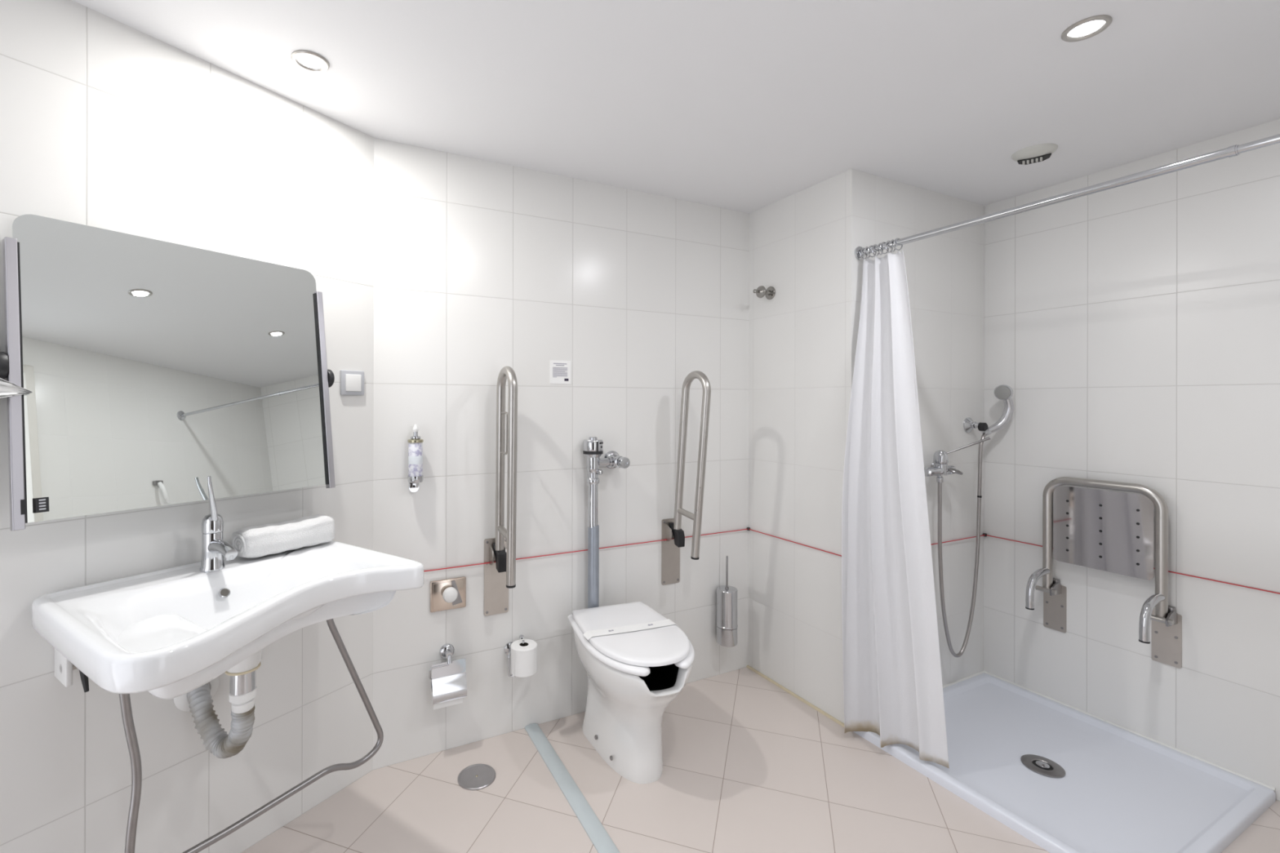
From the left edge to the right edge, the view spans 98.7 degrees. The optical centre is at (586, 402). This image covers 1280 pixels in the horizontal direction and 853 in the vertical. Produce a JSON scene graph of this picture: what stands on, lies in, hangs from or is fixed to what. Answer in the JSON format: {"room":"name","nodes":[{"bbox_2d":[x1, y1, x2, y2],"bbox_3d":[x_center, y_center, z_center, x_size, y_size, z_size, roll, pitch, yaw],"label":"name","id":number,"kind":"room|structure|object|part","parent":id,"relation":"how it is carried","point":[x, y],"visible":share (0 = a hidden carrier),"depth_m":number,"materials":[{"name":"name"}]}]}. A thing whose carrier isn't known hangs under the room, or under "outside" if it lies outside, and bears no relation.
{"room":"accessible bathroom","nodes":[
{"label":"accessible bathroom","id":0,"kind":"room"},
{"bbox_2d":[0,0,373,852],"bbox_3d":[-1.236,0.176,1.250,0.101,2.188,1.625,0,0,34],"label":"wall","id":1,"kind":"structure","parent":0,"point":[106,123],"depth_m":1.41,"materials":[{"name":"tile"}]},
{"bbox_2d":[0,377,31,397],"bbox_3d":[-1.252,-0.059,1.034,0.116,0.130,0.280,0,0,34],"label":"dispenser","id":2,"kind":"object","parent":1,"relation":"attached to","point":[7,388],"visible":1,"depth_m":1.10,"materials":[{"name":"silver metal"}]},
{"bbox_2d":[0,213,335,530],"bbox_3d":[-0.998,-0.073,1.403,0.120,0.661,0.715,0,0,34],"label":"mirror","id":3,"kind":"object","parent":1,"relation":"attached to","point":[153,369],"visible":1,"depth_m":1.31,"materials":[{"name":"clear glass"}]},
{"bbox_3d":[-1.193,-0.075,1.113,0.056,0.056,0.016,0,0,34],"label":"pivot knob","id":4,"kind":"part","parent":3,"relation":"part of","materials":[{"name":"black plastic"}]},
{"bbox_3d":[-0.801,-0.075,1.692,0.056,0.056,0.016,0,0,34],"label":"pivot knob","id":5,"kind":"part","parent":3,"relation":"part of","materials":[{"name":"black plastic"}]},
{"bbox_2d":[31,540,423,852],"bbox_3d":[-0.801,0.696,1.304,0.567,0.550,0.665,0,0,34],"label":"basin","id":6,"kind":"object","parent":1,"relation":"attached to","point":[167,633],"visible":0.94,"depth_m":1.21,"materials":[{"name":"white ceramic"}]},
{"bbox_2d":[173,648,262,758],"bbox_3d":[-0.928,0.732,1.385,0.264,0.314,0.111,0,0,34],"label":"trap","id":7,"kind":"object","parent":6,"relation":"attached to","point":[243,689],"visible":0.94,"depth_m":1.35,"materials":[{"name":"plastic"}]},
{"bbox_2d":[226,648,262,695],"bbox_3d":[-0.845,0.642,1.346,0.080,0.133,0.080,0,0,-26],"label":"pipe","id":8,"kind":"object","parent":7,"relation":"attached to","point":[242,675],"depth_m":1.32,"materials":[{"name":"silver metal"}]},
{"bbox_2d":[199,475,237,572],"bbox_3d":[-0.924,0.303,1.377,0.133,0.243,0.055,0,0,34],"label":"faucet","id":9,"kind":"object","parent":6,"relation":"on","point":[214,548],"visible":1,"depth_m":1.38,"materials":[{"name":"silver metal"}]},
{"bbox_3d":[-0.943,0.245,1.376,0.017,0.127,0.049,0,0,-12],"label":"lever","id":10,"kind":"part","parent":9,"relation":"part of","materials":[{"name":"silver metal"}]},
{"bbox_3d":[-0.909,0.365,1.367,0.095,0.041,0.034,0,0,34],"label":"spout","id":11,"kind":"part","parent":9,"relation":"part of","materials":[{"name":"silver metal"}]},
{"bbox_3d":[-0.798,0.499,1.302,0.560,0.156,0.662,0,0,34],"label":"basin bowl","id":12,"kind":"part","parent":6,"relation":"part of","materials":[{"name":"white ceramic"}]},
{"bbox_2d":[231,514,335,558],"bbox_3d":[-0.862,0.380,1.567,0.102,0.082,0.252,0,0,34],"label":"folded towel","id":13,"kind":"object","parent":6,"relation":"on","point":[255,541],"visible":0.99,"depth_m":1.52,"materials":[{"name":"fabric"}]},
{"bbox_2d":[340,369,364,395],"bbox_3d":[-0.779,-0.066,1.822,0.014,0.082,0.084,0,0,34],"label":"light switch","id":14,"kind":"object","parent":1,"relation":"attached to","point":[352,382],"visible":1,"depth_m":1.81,"materials":[{"name":"grey plastic"}]},
{"bbox_2d":[373,137,749,769],"bbox_3d":[0.017,0.179,2.323,1.854,2.188,0.100,0,0,-26],"label":"wall","id":15,"kind":"structure","parent":0,"point":[482,268],"depth_m":2.17,"materials":[{"name":"tile"}]},
{"bbox_2d":[407,424,423,492],"bbox_3d":[-0.603,0.197,1.924,0.053,0.243,0.067,0,0,-26],"label":"soap dispenser","id":16,"kind":"object","parent":15,"relation":"attached to","point":[415,476],"visible":1,"depth_m":1.90,"materials":[{"name":"white metal"}]},
{"bbox_2d":[407,475,423,483],"bbox_3d":[-0.601,0.269,1.918,0.053,0.026,0.053,0,0,-26],"label":"cup","id":17,"kind":"object","parent":16,"relation":"on","point":[411,478],"depth_m":1.90,"materials":[{"name":"silver metal"}]},
{"bbox_2d":[408,442,422,476],"bbox_3d":[-0.600,0.200,1.918,0.047,0.120,0.047,0,0,-26],"label":"bottle","id":18,"kind":"object","parent":16,"relation":"on","point":[415,449],"depth_m":1.90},
{"bbox_2d":[428,643,466,704],"bbox_3d":[-0.504,0.969,1.969,0.130,0.172,0.076,0,0,-26],"label":"toilet roll holder","id":19,"kind":"object","parent":15,"relation":"attached to","point":[449,682],"visible":1,"depth_m":1.95,"materials":[{"name":"silver metal"}]},
{"bbox_2d":[430,676,462,710],"bbox_3d":[-0.505,1.030,1.972,0.104,0.100,0.062,0,0,-26],"label":"toilet paper","id":20,"kind":"object","parent":19,"relation":"attached to","point":[453,702],"visible":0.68,"depth_m":1.95,"materials":[{"name":"white paper"}]},
{"bbox_3d":[-0.494,0.921,1.966,0.018,0.031,0.027,0,0,-26],"label":"post","id":21,"kind":"part","parent":19,"relation":"part of","materials":[{"name":"silver metal"}]},
{"bbox_2d":[430,576,466,612],"bbox_3d":[-0.497,0.701,1.983,0.130,0.112,0.056,0,0,-26],"label":"valve","id":22,"kind":"object","parent":15,"relation":"attached to","point":[448,593],"visible":1,"depth_m":1.99,"materials":[{"name":"silver metal"}]},
{"bbox_3d":[-0.494,0.693,1.977,0.053,0.053,0.043,0,0,-26],"label":"knob","id":23,"kind":"part","parent":22,"relation":"part of","materials":[{"name":"white plastic"}]},
{"bbox_2d":[484,365,517,616],"bbox_3d":[-0.298,0.337,1.993,0.096,0.937,0.211,0,0,-26],"label":"grab rail","id":24,"kind":"object","parent":15,"relation":"attached to","point":[500,576],"visible":1,"depth_m":2.02,"materials":[{"name":"metal"}]},
{"bbox_3d":[-0.345,0.660,2.086,0.096,0.290,0.004,0,0,-26],"label":"wall plate","id":25,"kind":"part","parent":24,"relation":"part of","materials":[{"name":"metal"}]},
{"bbox_2d":[504,634,524,677],"bbox_3d":[-0.276,0.960,2.087,0.067,0.144,0.066,0,0,-26],"label":"holder","id":26,"kind":"object","parent":15,"relation":"attached to","point":[508,646],"visible":0.7,"depth_m":2.08,"materials":[{"name":"silver metal"}]},
{"bbox_2d":[511,639,537,677],"bbox_3d":[-0.239,0.966,2.072,0.100,0.103,0.100,0,0,-26],"label":"toilet roll","id":27,"kind":"object","parent":26,"relation":"on","point":[523,659],"visible":0.98,"depth_m":2.03,"materials":[{"name":"paper"}]},
{"bbox_2d":[549,360,570,384],"bbox_3d":[-0.107,-0.122,2.205,0.092,0.094,0.002,0,0,-26],"label":"notice","id":28,"kind":"object","parent":15,"relation":"attached to","point":[560,371],"visible":1,"depth_m":2.20,"materials":[{"name":"paper"}]},
{"bbox_2d":[582,436,630,608],"bbox_3d":[0.078,0.526,2.232,0.190,0.774,0.118,0,0,-26],"label":"valve","id":29,"kind":"object","parent":15,"relation":"attached to","point":[593,447],"visible":0.99,"depth_m":2.20,"materials":[{"name":"silver metal"}]},
{"bbox_3d":[0.094,0.243,2.254,0.116,0.048,0.064,0,0,-26],"label":"supply arm","id":30,"kind":"part","parent":29,"relation":"part of","materials":[{"name":"silver metal"}]},
{"bbox_3d":[0.147,0.243,2.222,0.047,0.047,0.040,0,0,-26],"label":"stop knob","id":31,"kind":"part","parent":29,"relation":"part of","materials":[{"name":"silver metal"}]},
{"bbox_2d":[661,370,711,585],"bbox_3d":[0.432,0.337,2.321,0.096,0.940,0.268,0,0,-26],"label":"grab rail","id":32,"kind":"object","parent":15,"relation":"attached to","point":[671,528],"visible":1,"depth_m":2.35,"materials":[{"name":"metal"}]},
{"bbox_3d":[0.373,0.662,2.440,0.096,0.290,0.004,0,0,-26],"label":"wall plate","id":33,"kind":"part","parent":32,"relation":"part of","materials":[{"name":"metal"}]},
{"bbox_2d":[715,555,737,647],"bbox_3d":[0.643,0.903,2.515,0.097,0.398,0.097,0,0,19],"label":"toilet brush","id":34,"kind":"object","parent":15,"relation":"attached to","point":[726,624],"visible":1,"depth_m":2.48,"materials":[{"name":"silver metal"}]},
{"bbox_2d":[716,626,737,647],"bbox_3d":[0.642,1.064,2.515,0.094,0.076,0.094,0,0,-26],"label":"cup","id":35,"kind":"object","parent":34,"relation":"on","point":[726,636],"depth_m":2.47,"materials":[{"name":"silver metal"}]},
{"bbox_3d":[0.643,0.779,2.515,0.016,0.149,0.016,0,0,-26],"label":"brush handle","id":36,"kind":"part","parent":34,"relation":"part of","materials":[{"name":"metal"}]},
{"bbox_3d":[0.775,0.607,2.630,0.018,0.016,0.018,0,0,-26],"label":"guide","id":37,"kind":"object","parent":15,"relation":"attached to","visible":0},
{"bbox_2d":[423,528,1279,594],"bbox_3d":[1.089,0.607,2.062,3.414,0.004,1.264,0,0,15],"label":"cord","id":38,"kind":"object","parent":37,"relation":"attached to","point":[743,529],"visible":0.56,"depth_m":2.22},
{"bbox_2d":[72,0,1279,213],"bbox_3d":[0.380,-0.964,1.179,4.200,0.100,2.600,0,0,-26],"label":"ceiling","id":39,"kind":"structure","parent":0,"point":[748,106],"depth_m":1.55,"materials":[{"name":"paint"}]},
{"bbox_2d":[291,49,329,72],"bbox_3d":[-0.741,-0.913,1.469,0.092,0.006,0.092,0,0,-26],"label":"recessed light","id":40,"kind":"object","parent":39,"relation":"in","point":[311,61],"visible":1,"depth_m":1.47,"materials":[{"name":"metal"}]},
{"bbox_2d":[1011,142,1057,164],"bbox_3d":[1.626,-0.897,1.991,0.132,0.029,0.132,0,0,-26],"label":"ceiling vent","id":41,"kind":"object","parent":39,"relation":"in","point":[1042,152],"visible":1,"depth_m":1.97,"materials":[{"name":"plastic"}]},
{"bbox_2d":[1061,14,1111,42],"bbox_3d":[1.216,-0.910,1.334,0.092,0.006,0.092,0,0,-26],"label":"recessed light","id":42,"kind":"object","parent":39,"relation":"in","point":[1087,28],"visible":1,"depth_m":1.33,"materials":[{"name":"metal"}]},
{"bbox_2d":[241,666,1279,852],"bbox_3d":[0.375,1.324,1.179,4.200,0.100,2.600,0,0,-26],"label":"floor","id":43,"kind":"structure","parent":0,"point":[749,766],"depth_m":1.76,"materials":[{"name":"tile"}]},
{"bbox_2d":[457,764,495,791],"bbox_3d":[-0.374,1.269,1.859,0.127,0.006,0.127,0,0,-26],"label":"drain cover","id":44,"kind":"object","parent":43,"relation":"on","point":[476,776],"visible":1,"depth_m":1.85,"materials":[{"name":"silver metal"}]},
{"bbox_2d":[524,723,620,852],"bbox_3d":[0.220,1.268,1.210,0.055,0.012,2.074,0,0,-25],"label":"floor strip","id":45,"kind":"object","parent":43,"relation":"on","point":[593,828],"visible":1,"depth_m":1.77,"materials":[{"name":"metal"}]},
{"bbox_2d":[567,601,694,784],"bbox_3d":[0.166,1.042,1.965,0.374,0.464,0.530,0,0,-20],"label":"toilet","id":46,"kind":"object","parent":43,"relation":"on","point":[636,660],"visible":1,"depth_m":1.86,"materials":[{"name":"ceramic"}]},
{"bbox_3d":[0.165,0.845,1.968,0.374,0.024,0.511,0,0,-20],"label":"seat","id":47,"kind":"part","parent":46,"relation":"part of","materials":[{"name":"plastic"}]},
{"bbox_3d":[0.166,0.823,1.968,0.342,0.019,0.503,0,0,-20],"label":"lid","id":48,"kind":"part","parent":46,"relation":"part of","materials":[{"name":"plastic"}]},
{"bbox_3d":[0.172,0.961,1.949,0.258,0.185,0.412,0,0,-20],"label":"bowl interior","id":49,"kind":"part","parent":46,"relation":"part of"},
{"bbox_2d":[853,673,1275,852],"bbox_3d":[1.620,1.260,1.946,0.902,0.032,0.862,0,0,-26],"label":"shower tray","id":50,"kind":"object","parent":43,"relation":"on","point":[1121,790],"visible":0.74,"depth_m":1.83,"materials":[{"name":"white ceramic"}]},
{"bbox_2d":[1020,754,1065,777],"bbox_3d":[1.582,1.258,1.902,0.120,0.008,0.120,0,0,-26],"label":"shower drain","id":51,"kind":"object","parent":50,"relation":"on","point":[1040,765],"visible":1,"depth_m":1.89,"materials":[{"name":"metal"}]},
{"bbox_2d":[748,168,851,723],"bbox_3d":[0.950,0.181,2.412,0.100,2.188,0.565,0,0,-26],"label":"wall pier","id":52,"kind":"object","parent":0,"point":[800,338],"visible":0.79,"depth_m":2.35,"materials":[{"name":"tile"}]},
{"bbox_2d":[752,285,775,299],"bbox_3d":[0.799,-0.503,2.495,0.101,0.060,0.060,0,0,-26],"label":"robe hook","id":53,"kind":"object","parent":52,"relation":"attached to","point":[761,291],"visible":1,"depth_m":2.49,"materials":[{"name":"silver metal"}]},
{"bbox_3d":[0.775,-0.503,2.483,0.049,0.056,0.056,0,0,-26],"label":"knob","id":54,"kind":"part","parent":53,"relation":"part of","materials":[{"name":"silver metal"}]},
{"bbox_2d":[746,665,844,727],"bbox_3d":[0.898,1.274,2.393,0.016,0.016,0.556,0,0,-26],"label":"trim","id":55,"kind":"structure","parent":52,"relation":"attached to","point":[771,681],"depth_m":2.36,"materials":[{"name":"plastic"}]},
{"bbox_2d":[851,168,984,685],"bbox_3d":[1.457,0.182,2.402,0.998,2.188,0.100,0,0,-26],"label":"wall","id":56,"kind":"structure","parent":0,"point":[945,272],"depth_m":2.41,"materials":[{"name":"tile"}]},
{"bbox_2d":[924,436,990,482],"bbox_3d":[1.501,0.236,2.267,0.250,0.193,0.182,0,0,-26],"label":"shower mixer","id":57,"kind":"object","parent":56,"relation":"attached to","point":[940,467],"visible":0.81,"depth_m":2.27,"materials":[{"name":"silver metal"}]},
{"bbox_2d":[936,475,943,482],"bbox_3d":[1.474,0.314,2.288,0.025,0.038,0.025,0,0,-26],"label":"outlet","id":58,"kind":"object","parent":57,"relation":"attached to","point":[939,478],"depth_m":2.28,"materials":[{"name":"silver metal"}]},
{"bbox_2d":[937,432,986,657],"bbox_3d":[1.611,0.612,2.354,0.321,0.962,0.024,0,0,-24],"label":"shower hose","id":59,"kind":"object","parent":57,"relation":"attached to","point":[961,652],"visible":0.94,"depth_m":2.37,"materials":[{"name":"metal"}]},
{"bbox_3d":[1.571,0.179,2.263,0.165,0.078,0.011,0,0,15],"label":"long lever","id":60,"kind":"part","parent":57,"relation":"part of","materials":[{"name":"metal"}]},
{"bbox_2d":[963,417,987,432],"bbox_3d":[1.739,0.102,2.443,0.068,0.068,0.076,0,0,-26],"label":"holder","id":61,"kind":"object","parent":56,"relation":"attached to","point":[968,424],"visible":1,"depth_m":2.45,"materials":[{"name":"silver metal"}]},
{"bbox_3d":[1.739,0.102,2.442,0.032,0.032,0.026,0,0,-26],"label":"stem","id":62,"kind":"part","parent":61,"relation":"part of","materials":[{"name":"silver metal"}]},
{"bbox_2d":[981,384,1013,435],"bbox_3d":[1.806,0.035,2.407,0.111,0.226,0.080,0,0,42],"label":"shower","id":63,"kind":"object","parent":61,"relation":"in","point":[1002,392],"visible":1,"depth_m":2.39,"materials":[{"name":"silver metal"}]},
{"bbox_3d":[1.812,0.046,2.405,0.107,0.185,0.052,0,0,16],"label":"handle","id":64,"kind":"part","parent":63,"relation":"part of","materials":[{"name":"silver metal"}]},
{"bbox_2d":[854,133,1279,260],"bbox_3d":[1.445,-0.584,1.392,0.064,0.064,1.700,0,0,-26],"label":"curtain rod","id":65,"kind":"object","parent":56,"relation":"attached to","point":[1232,151],"visible":0.96,"depth_m":1.49,"materials":[{"name":"silver metal"}]},
{"bbox_2d":[860,247,867,259],"bbox_3d":[1.079,-0.581,2.135,0.040,0.046,0.004,0,0,-26],"label":"curtain ring","id":66,"kind":"object","parent":65,"relation":"hanging from","point":[863,247],"visible":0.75,"depth_m":2.13,"materials":[{"name":"silver metal"}]},
{"bbox_2d":[864,246,870,258],"bbox_3d":[1.086,-0.581,2.121,0.040,0.046,0.004,0,0,-38],"label":"curtain ring","id":67,"kind":"object","parent":65,"relation":"hanging from","point":[866,246],"visible":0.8,"depth_m":2.11,"materials":[{"name":"silver metal"}]},
{"bbox_2d":[867,245,876,257],"bbox_3d":[1.095,-0.581,2.103,0.040,0.046,0.005,0,0,-13],"label":"curtain ring","id":68,"kind":"object","parent":65,"relation":"hanging from","point":[869,246],"visible":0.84,"depth_m":2.10,"materials":[{"name":"silver metal"}]},
{"bbox_2d":[871,244,879,256],"bbox_3d":[1.102,-0.581,2.090,0.040,0.046,0.004,0,0,-26],"label":"curtain ring","id":69,"kind":"object","parent":65,"relation":"hanging from","point":[874,244],"visible":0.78,"depth_m":2.08,"materials":[{"name":"silver metal"}]},
{"bbox_2d":[877,243,883,255],"bbox_3d":[1.110,-0.581,2.072,0.040,0.046,0.005,0,0,-38],"label":"curtain ring","id":70,"kind":"object","parent":65,"relation":"hanging from","point":[879,243],"visible":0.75,"depth_m":2.06,"materials":[{"name":"silver metal"}]},
{"bbox_2d":[879,241,888,253],"bbox_3d":[1.117,-0.581,2.058,0.040,0.046,0.005,0,0,-13],"label":"curtain ring","id":71,"kind":"object","parent":65,"relation":"hanging from","point":[883,242],"visible":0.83,"depth_m":2.06,"materials":[{"name":"silver metal"}]},
{"bbox_2d":[885,240,893,253],"bbox_3d":[1.126,-0.581,2.041,0.040,0.046,0.004,0,0,-27],"label":"curtain ring","id":72,"kind":"object","parent":65,"relation":"hanging from","point":[887,241],"visible":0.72,"depth_m":2.03,"materials":[{"name":"silver metal"}]},
{"bbox_2d":[890,239,895,252],"bbox_3d":[1.133,-0.581,2.027,0.040,0.046,0.004,0,0,-38],"label":"curtain ring","id":73,"kind":"object","parent":65,"relation":"hanging from","point":[892,251],"visible":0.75,"depth_m":2.02,"materials":[{"name":"silver metal"}]},
{"bbox_2d":[841,248,949,768],"bbox_3d":[1.093,0.347,1.971,0.152,1.811,0.345,0,0,-26],"label":"shower curtain","id":74,"kind":"object","parent":65,"relation":"hanging from","point":[893,685],"visible":1,"depth_m":2.01,"materials":[{"name":"fabric"}]},
{"bbox_2d":[893,238,902,250],"bbox_3d":[1.141,-0.581,2.009,0.040,0.046,0.004,0,0,-13],"label":"curtain ring","id":75,"kind":"object","parent":65,"relation":"hanging from","point":[895,238],"visible":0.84,"depth_m":2.01,"materials":[{"name":"silver metal"}]},
{"bbox_2d":[983,118,1279,801],"bbox_3d":[2.280,0.184,1.748,0.100,2.188,1.800,0,0,-26],"label":"wall","id":76,"kind":"structure","parent":0,"point":[1133,329],"depth_m":2.02,"materials":[{"name":"tile"}]},
{"bbox_2d":[1025,476,1182,668],"bbox_3d":[1.937,0.624,2.092,0.207,0.650,0.414,0,0,-26],"label":"folding shower seat","id":77,"kind":"object","parent":76,"relation":"attached to","point":[1107,531],"visible":1,"depth_m":2.08,"materials":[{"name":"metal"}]},
{"bbox_3d":[1.833,0.752,2.229,0.142,0.145,0.027,0,0,-26],"label":"curved arm","id":78,"kind":"part","parent":77,"relation":"part of","materials":[{"name":"silver metal"}]},
{"bbox_3d":[1.954,0.853,2.287,0.004,0.192,0.078,0,0,-26],"label":"wall plate","id":79,"kind":"part","parent":77,"relation":"part of","materials":[{"name":"metal"}]},
{"bbox_3d":[1.980,0.491,2.111,0.004,0.308,0.300,0,0,-26],"label":"backrest panel","id":80,"kind":"part","parent":77,"relation":"part of","materials":[{"name":"silver metal"}]},
{"bbox_3d":[1.984,0.753,1.924,0.142,0.145,0.027,0,0,-26],"label":"curved arm","id":81,"kind":"part","parent":77,"relation":"part of","materials":[{"name":"silver metal"}]},
{"bbox_3d":[2.102,0.853,1.987,0.004,0.192,0.078,0,0,-26],"label":"wall plate","id":82,"kind":"part","parent":77,"relation":"part of","materials":[{"name":"metal"}]},
{"bbox_2d":[942,670,1275,791],"bbox_3d":[1.645,1.244,1.963,0.853,0.012,0.864,0,0,-26],"label":"trim","id":83,"kind":"structure","parent":76,"relation":"attached to","point":[983,671],"depth_m":2.10,"materials":[{"name":"white plastic"}]}
]}

